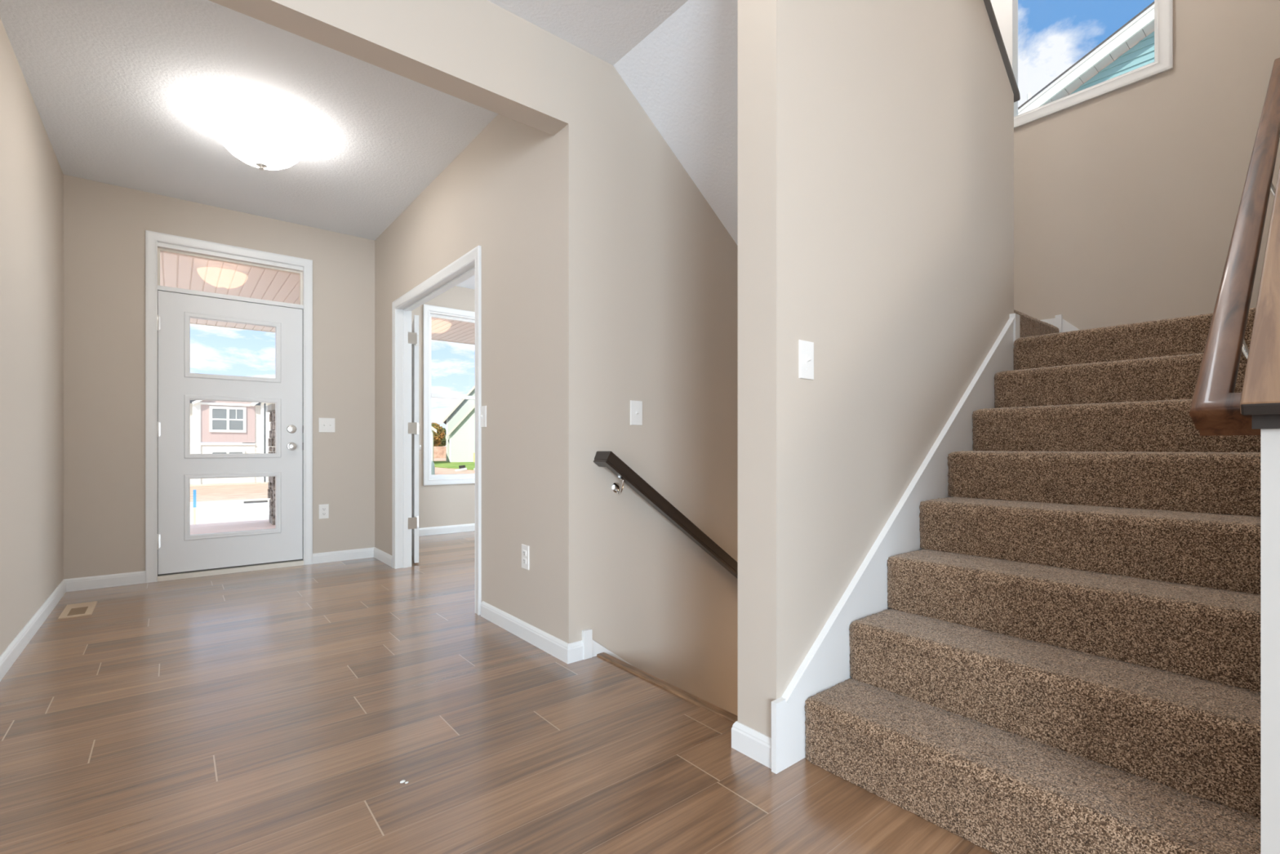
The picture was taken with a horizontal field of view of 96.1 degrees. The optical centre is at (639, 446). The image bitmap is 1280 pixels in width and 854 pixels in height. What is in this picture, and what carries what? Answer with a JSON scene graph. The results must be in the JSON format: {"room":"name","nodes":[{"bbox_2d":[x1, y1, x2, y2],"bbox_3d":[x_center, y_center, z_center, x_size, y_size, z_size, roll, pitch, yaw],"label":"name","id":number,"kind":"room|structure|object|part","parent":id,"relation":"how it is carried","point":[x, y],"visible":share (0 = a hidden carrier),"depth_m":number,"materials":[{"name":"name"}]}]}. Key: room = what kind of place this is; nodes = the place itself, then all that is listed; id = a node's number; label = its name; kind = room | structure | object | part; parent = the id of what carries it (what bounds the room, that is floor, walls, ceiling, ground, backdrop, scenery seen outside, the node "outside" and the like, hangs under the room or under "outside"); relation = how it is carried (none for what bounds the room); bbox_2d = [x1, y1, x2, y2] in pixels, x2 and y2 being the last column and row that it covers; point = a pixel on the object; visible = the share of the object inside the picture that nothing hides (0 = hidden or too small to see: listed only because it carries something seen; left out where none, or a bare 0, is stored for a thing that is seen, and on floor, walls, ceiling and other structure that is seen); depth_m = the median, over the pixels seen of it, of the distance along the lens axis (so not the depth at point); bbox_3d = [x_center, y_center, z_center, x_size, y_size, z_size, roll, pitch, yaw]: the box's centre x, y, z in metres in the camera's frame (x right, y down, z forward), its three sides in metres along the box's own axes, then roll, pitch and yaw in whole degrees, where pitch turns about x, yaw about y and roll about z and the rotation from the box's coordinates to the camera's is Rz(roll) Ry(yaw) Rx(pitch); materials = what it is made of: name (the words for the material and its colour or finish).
{"room":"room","nodes":[
{"label":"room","id":0,"kind":"room"},
{"bbox_2d":[0,17,63,655],"bbox_3d":[-2.885,-0.416,2.571,0.120,2.737,3.291,0,0,-39],"label":"wall","id":1,"kind":"structure","parent":0,"point":[32,175],"depth_m":2.82,"materials":[{"name":"beige paint"}]},
{"bbox_2d":[0,570,145,680],"bbox_3d":[-2.632,0.910,2.680,0.409,0.083,3.141,0,0,-39],"label":"baseboard","id":2,"kind":"structure","parent":1,"relation":"attached to","point":[7,658],"depth_m":3.42,"materials":[{"name":"white paint"}]},
{"bbox_2d":[63,174,374,578],"bbox_3d":[-3.086,-0.416,4.431,1.914,2.737,0.150,0,0,-39],"label":"wall","id":3,"kind":"structure","parent":0,"point":[105,225],"depth_m":4.00,"materials":[{"name":"beige paint"}]},
{"bbox_2d":[145,230,312,582],"bbox_3d":[-3.094,-0.281,4.388,1.028,2.465,0.206,0,0,-39],"label":"door","id":4,"kind":"structure","parent":3,"relation":"in","point":[171,553],"depth_m":4.29,"materials":[{"name":"white paint"}]},
{"bbox_3d":[-3.106,-1.282,4.402,0.903,0.277,0.050,0,0,-39],"label":"transom frame","id":5,"kind":"part","parent":4,"relation":"part of","materials":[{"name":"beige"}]},
{"bbox_3d":[-2.763,-0.003,4.569,0.066,0.066,0.068,0,0,-39],"label":"knob","id":6,"kind":"part","parent":4,"relation":"part of","materials":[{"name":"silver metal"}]},
{"bbox_2d":[319,503,328,519],"bbox_3d":[-2.598,0.532,4.725,0.072,0.118,0.009,0,0,-39],"label":"power outlet","id":7,"kind":"object","parent":3,"relation":"attached to","point":[323,508],"visible":1,"depth_m":4.72,"materials":[{"name":"white plastic"}]},
{"bbox_2d":[319,417,334,432],"bbox_3d":[-2.577,-0.178,4.736,0.118,0.118,0.018,0,0,-39],"label":"light switch","id":8,"kind":"object","parent":3,"relation":"attached to","point":[326,424],"visible":1,"depth_m":4.74,"materials":[{"name":"white plastic"}]},
{"bbox_2d":[312,546,391,566],"bbox_3d":[-2.310,0.910,4.616,0.477,0.083,0.542,0,0,-39],"label":"baseboard","id":9,"kind":"structure","parent":3,"relation":"attached to","point":[334,556],"depth_m":4.79,"materials":[{"name":"white paint"}]},
{"bbox_2d":[190,519,275,534],"bbox_3d":[-3.845,1.027,6.320,8.000,0.090,3.740,0,0,-39],"label":"floor","id":10,"kind":"structure","parent":0,"point":[204,528],"depth_m":7.03,"materials":[{"name":"grey concrete"}]},
{"bbox_2d":[266,403,275,524],"bbox_3d":[-4.550,-0.283,7.552,0.560,2.530,0.560,0,0,-39],"label":"stone pier","id":11,"kind":"object","parent":10,"relation":"on","point":[270,408],"visible":0.14,"depth_m":7.35,"materials":[{"name":"grey stone"}]},
{"bbox_2d":[160,252,475,343],"bbox_3d":[-3.820,-1.563,6.289,8.000,0.030,3.660,0,0,-39],"label":"ceiling","id":12,"kind":"structure","parent":0,"point":[177,271],"depth_m":5.46,"materials":[{"name":"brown wood"}]},
{"bbox_2d":[190,322,475,344],"bbox_3d":[-4.728,-1.671,7.407,8.000,0.254,0.860,0,0,-39],"label":"trim","id":13,"kind":"structure","parent":12,"relation":"attached to","point":[190,322],"depth_m":7.58,"materials":[{"name":"beige"}]},
{"bbox_2d":[0,0,688,289],"bbox_3d":[-0.491,-1.935,0.922,8.640,0.300,10.750,0,0,-39],"label":"ceiling","id":14,"kind":"structure","parent":0,"point":[130,94],"depth_m":2.99,"materials":[{"name":"white paint"}]},
{"bbox_2d":[215,117,304,170],"bbox_3d":[-2.095,-1.657,3.181,0.408,0.256,0.408,0,0,-39],"label":"ceiling light","id":15,"kind":"object","parent":14,"relation":"attached to","point":[257,142],"visible":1,"depth_m":3.08,"materials":[{"name":"white glass"}]},
{"bbox_2d":[411,285,475,528],"bbox_3d":[-1.709,-0.416,6.760,2.929,2.737,0.150,0,0,-39],"label":"wall","id":16,"kind":"structure","parent":0,"point":[448,504],"depth_m":6.31,"materials":[{"name":"beige paint"}]},
{"bbox_2d":[418,523,475,536],"bbox_3d":[-1.195,0.910,6.127,2.929,0.083,1.482,0,0,-39],"label":"baseboard","id":17,"kind":"structure","parent":16,"relation":"attached to","point":[471,526],"depth_m":6.31,"materials":[{"name":"white paint"}]},
{"bbox_2d":[422,303,475,485],"bbox_3d":[-1.962,-0.555,6.543,1.042,1.942,0.168,0,0,-39],"label":"window","id":18,"kind":"structure","parent":16,"relation":"in","point":[428,311],"depth_m":6.21,"materials":[{"name":"white paint"}]},
{"bbox_2d":[374,114,555,636],"bbox_3d":[-1.639,-0.416,4.260,0.115,2.737,4.121,0,0,-39],"label":"wall","id":19,"kind":"structure","parent":0,"point":[498,195],"depth_m":3.02,"materials":[{"name":"beige paint"}]},
{"bbox_2d":[391,245,481,615],"bbox_3d":[-1.583,-0.093,4.256,0.352,2.090,2.420,0,0,-31],"label":"door frame","id":20,"kind":"structure","parent":19,"relation":"in","point":[406,446],"depth_m":4.50,"materials":[{"name":"white paint"}]},
{"bbox_2d":[480,405,486,426],"bbox_3d":[-0.886,-0.170,3.227,0.018,0.118,0.072,0,0,-39],"label":"light switch","id":21,"kind":"object","parent":19,"relation":"attached to","point":[483,408],"visible":1,"depth_m":3.22,"materials":[{"name":"white plastic"}]},
{"bbox_2d":[521,543,528,569],"bbox_3d":[-0.569,0.545,2.844,0.009,0.118,0.072,0,0,-39],"label":"power outlet","id":22,"kind":"object","parent":19,"relation":"attached to","point":[525,548],"visible":1,"depth_m":2.84,"materials":[{"name":"white plastic"}]},
{"bbox_2d":[480,600,583,663],"bbox_3d":[-0.574,0.910,2.901,0.082,0.083,0.917,0,0,-39],"label":"baseboard","id":23,"kind":"structure","parent":19,"relation":"attached to","point":[571,652],"depth_m":2.75,"materials":[{"name":"white paint"}]},
{"bbox_2d":[208,0,737,715],"bbox_3d":[-1.295,-0.423,1.824,8.290,8.150,0.126,0,0,-39],"label":"wall","id":24,"kind":"structure","parent":0,"point":[646,270],"depth_m":2.72,"materials":[{"name":"beige paint"}]},
{"bbox_2d":[582,628,633,666],"bbox_3d":[0.806,1.949,3.437,2.736,2.251,0.019,0,0,-39],"label":"trim","id":25,"kind":"structure","parent":24,"relation":"attached to","point":[591,647],"depth_m":2.59,"materials":[{"name":"white paint"}]},
{"bbox_2d":[630,400,642,425],"bbox_3d":[-0.013,-0.163,2.772,0.072,0.118,0.018,0,0,-39],"label":"light switch","id":26,"kind":"object","parent":24,"relation":"attached to","point":[636,406],"visible":1,"depth_m":2.77,"materials":[{"name":"white plastic"}]},
{"bbox_2d":[593,450,737,578],"bbox_3d":[0.802,0.938,3.376,2.530,1.837,0.109,0,0,-39],"label":"handrail","id":27,"kind":"object","parent":24,"relation":"attached to","point":[609,460],"visible":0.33,"depth_m":2.75,"materials":[{"name":"brown wood"}]},
{"bbox_2d":[0,530,995,853],"bbox_3d":[-0.497,0.952,0.929,8.400,0.001,10.470,0,0,-39],"label":"floor","id":28,"kind":"structure","parent":0,"point":[287,709],"depth_m":1.89,"materials":[{"name":"brown wood"}]},
{"bbox_2d":[57,600,97,619],"bbox_3d":[-3.267,0.949,3.346,0.133,0.006,0.356,0,0,-39],"label":"floor vent","id":29,"kind":"object","parent":28,"relation":"in","point":[82,609],"visible":1,"depth_m":3.33,"materials":[{"name":"beige metal"}]},
{"bbox_2d":[804,307,1260,853],"bbox_3d":[1.488,0.110,2.647,2.685,1.682,2.055,0,0,-39],"label":"staircase","id":30,"kind":"structure","parent":28,"relation":"on","point":[1051,673],"depth_m":1.65,"materials":[{"name":"carpet"}]},
{"bbox_2d":[613,0,737,245],"bbox_3d":[1.172,-0.903,3.133,2.570,2.084,0.952,0,0,-39],"label":"ceiling","id":31,"kind":"structure","parent":0,"point":[683,74],"depth_m":2.63,"materials":[{"name":"white paint"}]},
{"bbox_2d":[737,0,1013,737],"bbox_3d":[1.437,0.304,2.637,2.784,6.696,0.150,0,0,-39],"label":"wall","id":32,"kind":"structure","parent":0,"point":[876,137],"depth_m":1.95,"materials":[{"name":"beige paint"}]},
{"bbox_2d":[731,720,771,768],"bbox_3d":[0.398,0.910,1.803,0.148,0.083,0.164,0,0,-39],"label":"baseboard","id":33,"kind":"structure","parent":32,"relation":"attached to","point":[747,740],"depth_m":1.76,"materials":[{"name":"white paint"}]},
{"bbox_2d":[799,339,813,379],"bbox_3d":[0.523,-0.270,1.786,0.072,0.118,0.018,0,0,-39],"label":"light switch","id":34,"kind":"object","parent":32,"relation":"attached to","point":[806,348],"visible":1,"depth_m":1.78,"materials":[{"name":"white plastic"}]},
{"bbox_2d":[771,317,1014,773],"bbox_3d":[1.123,0.155,2.271,1.882,1.594,0.023,0,0,-39],"label":"trim","id":35,"kind":"structure","parent":32,"relation":"attached to","point":[826,664],"depth_m":2.03,"materials":[{"name":"white paint"}]},
{"bbox_2d":[983,0,1020,102],"bbox_3d":[1.197,-2.415,2.443,1.734,1.312,0.194,0,0,-39],"label":"wall cap","id":36,"kind":"object","parent":32,"relation":"attached to","point":[988,4],"visible":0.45,"depth_m":2.78,"materials":[{"name":"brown wood"}]},
{"bbox_2d":[1008,313,1019,348],"bbox_3d":[1.864,-0.581,2.903,0.066,0.165,0.076,0,0,-39],"label":"trim","id":37,"kind":"structure","parent":32,"relation":"attached to","point":[1016,322],"depth_m":2.87,"materials":[{"name":"white paint"}]},
{"bbox_2d":[1013,0,1279,516],"bbox_3d":[2.617,-0.423,3.503,0.140,8.150,2.200,0,0,-39],"label":"wall","id":38,"kind":"structure","parent":0,"point":[1126,199],"depth_m":3.15,"materials":[{"name":"beige paint"}]},
{"bbox_2d":[1040,314,1079,333],"bbox_3d":[2.516,-0.654,3.499,0.022,0.312,2.080,0,0,-39],"label":"trim","id":39,"kind":"structure","parent":38,"relation":"attached to","point":[1064,326],"depth_m":3.46,"materials":[{"name":"white paint"}]},
{"bbox_2d":[990,0,1173,128],"bbox_3d":[2.416,-2.745,3.737,0.158,1.432,1.572,0,0,-39],"label":"window","id":40,"kind":"structure","parent":38,"relation":"in","point":[1006,11],"depth_m":3.36,"materials":[{"name":"white paint"}]},
{"bbox_3d":[2.398,-2.745,3.723,0.102,1.305,1.421,0,0,-39],"label":"sash","id":41,"kind":"part","parent":40,"relation":"part of","materials":[{"name":"white paint"}]},
{"bbox_3d":[0.066,2.317,2.234,0.120,2.670,0.953,0,0,-39],"label":"wall","id":42,"kind":"structure","parent":0,"visible":0},
{"bbox_2d":[596,652,737,723],"bbox_3d":[0.115,0.963,2.274,0.050,0.038,0.952,0,0,-39],"label":"trim","id":43,"kind":"structure","parent":42,"relation":"attached to","point":[705,704],"depth_m":2.24,"materials":[{"name":"brown wood"}]},
{"bbox_3d":[1.266,-1.773,1.066,5.310,5.450,0.120,0,0,-39],"label":"wall","id":44,"kind":"structure","parent":0,"visible":0},
{"bbox_2d":[1189,57,1279,435],"bbox_3d":[1.811,-0.779,1.647,1.980,1.518,0.096,0,0,-39],"label":"handrail","id":45,"kind":"object","parent":44,"relation":"attached to","point":[1215,408],"visible":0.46,"depth_m":1.25,"materials":[{"name":"brown wood"}]},
{"label":"outside","id":46,"kind":"structure","parent":0,"visible":0},
{"bbox_2d":[190,457,475,502],"bbox_3d":[-8.239,1.702,57.724,220.000,0.300,220.000,0,0,-39],"label":"ground","id":47,"kind":"structure","parent":46,"point":[241,491],"depth_m":20.49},
{"bbox_2d":[190,497,270,506],"bbox_3d":[-37.610,1.502,-6.039,94.000,0.100,0.250,0,0,-39],"label":"curb","id":48,"kind":"object","parent":47,"relation":"on","point":[233,501],"depth_m":15.38,"materials":[{"name":"beige concrete"}]},
{"bbox_2d":[244,500,267,503],"bbox_3d":[-10.538,1.514,15.764,0.540,0.055,0.040,0,0,-39],"label":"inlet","id":49,"kind":"object","parent":48,"relation":"attached to","point":[255,501],"visible":1,"depth_m":15.77,"materials":[{"name":"grey"}]},
{"bbox_2d":[190,400,271,484],"bbox_3d":[-20.457,-0.623,26.929,16.200,4.350,8.400,0,0,-39],"label":"house","id":50,"kind":"structure","parent":47,"relation":"on","point":[248,424],"depth_m":24.39,"materials":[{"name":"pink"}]},
{"bbox_2d":[431,460,435,475],"bbox_3d":[-7.270,1.017,19.862,0.340,1.070,0.340,0,0,-39],"label":"utility pedestal","id":51,"kind":"object","parent":47,"relation":"on","point":[433,467],"visible":0.23,"depth_m":19.78,"materials":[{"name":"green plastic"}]},
{"bbox_2d":[431,426,437,462],"bbox_3d":[-24.031,-2.088,51.930,10.750,6.980,8.640,0,0,-19],"label":"house","id":52,"kind":"structure","parent":47,"relation":"on","point":[433,428],"depth_m":49.78,"materials":[{"name":"beige"}]},
{"bbox_2d":[431,422,444,446],"bbox_3d":[-32.361,-1.110,89.682,3.621,5.349,3.682,0,0,-39],"label":"tree","id":53,"kind":"object","parent":47,"relation":"on","point":[437,437],"visible":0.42,"depth_m":89.03,"materials":[{"name":"brown plant"}]},
{"bbox_2d":[438,427,445,446],"bbox_3d":[-36.499,-1.046,104.382,4.695,5.221,4.555,0,0,-39],"label":"tree","id":54,"kind":"object","parent":47,"relation":"on","point":[443,442],"visible":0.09,"depth_m":103.50,"materials":[{"name":"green plant"}]},
{"bbox_2d":[433,461,475,470],"bbox_3d":[0.890,1.537,58.698,44.600,0.070,30.000,0,0,-39],"label":"lawn","id":55,"kind":"structure","parent":47,"relation":"on","point":[469,465],"depth_m":47.32,"materials":[{"name":"green plant"}]},
{"bbox_2d":[442,385,475,461],"bbox_3d":[-16.738,-3.288,63.760,9.300,9.580,9.640,0,0,-16],"label":"house","id":56,"kind":"structure","parent":55,"relation":"on","point":[464,406],"depth_m":58.52,"materials":[{"name":"white"}]},
{"bbox_2d":[445,404,475,462],"bbox_3d":[-16.198,-1.488,57.514,6.060,5.980,2.640,0,0,-16],"label":"house","id":57,"kind":"structure","parent":55,"relation":"on","point":[462,436],"depth_m":56.18,"materials":[{"name":"white"}]},
{"bbox_2d":[454,467,466,471],"bbox_3d":[-11.365,1.472,36.501,0.120,0.249,0.908,0,0,31],"label":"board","id":58,"kind":"object","parent":47,"relation":"on","point":[463,468],"visible":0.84,"depth_m":36.47,"materials":[{"name":"white"}]},
{"bbox_2d":[1026,93,1031,100],"bbox_3d":[14.239,-4.108,17.364,8.000,11.320,5.000,0,0,-39],"label":"house","id":59,"kind":"structure","parent":47,"relation":"on","point":[1028,95],"depth_m":15.88,"materials":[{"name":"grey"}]},
{"bbox_2d":[1017,1,1154,115],"bbox_3d":[10.225,-3.402,10.624,6.130,9.909,7.200,0,0,-39],"label":"house","id":60,"kind":"structure","parent":47,"relation":"on","point":[1131,47],"depth_m":9.28,"materials":[{"name":"teal"}]},
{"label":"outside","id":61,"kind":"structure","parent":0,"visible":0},
{"bbox_2d":[433,446,445,457],"bbox_3d":[-21.333,0.752,85.739,45.000,1.600,4.000,0,0,-39],"label":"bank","id":62,"kind":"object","parent":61,"point":[438,451],"depth_m":78.32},
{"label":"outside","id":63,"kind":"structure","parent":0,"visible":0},
{"bbox_2d":[190,502,269,524],"bbox_3d":[-34.788,1.554,-9.513,94.000,0.035,8.700,0,0,-39],"label":"street","id":64,"kind":"structure","parent":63,"point":[213,513],"depth_m":13.30,"materials":[{"name":"white concrete"}]},
{"bbox_2d":[193,489,195,524],"bbox_3d":[-8.086,1.167,10.438,0.044,0.770,0.024,0,0,-39],"label":"stake","id":65,"kind":"object","parent":64,"relation":"on","point":[194,491],"visible":0.82,"depth_m":10.43,"materials":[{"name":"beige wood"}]},
{"bbox_3d":[1.475,0.058,1.236,1.052,1.788,0.120,0,0,-39],"label":"wall","id":66,"kind":"structure","parent":0,"visible":0},
{"bbox_2d":[1240,166,1279,429],"bbox_3d":[1.450,-0.469,1.206,1.128,0.879,0.175,0,0,-39],"label":"wall cap","id":67,"kind":"object","parent":66,"relation":"attached to","point":[1260,393],"visible":1,"depth_m":0.99,"materials":[{"name":"brown wood"}]},
{"bbox_2d":[1260,428,1279,853],"bbox_3d":[1.062,0.455,0.900,0.012,0.994,0.123,0,0,-39],"label":"trim","id":68,"kind":"structure","parent":66,"relation":"attached to","point":[1269,437],"depth_m":0.94,"materials":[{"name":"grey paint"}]}
]}

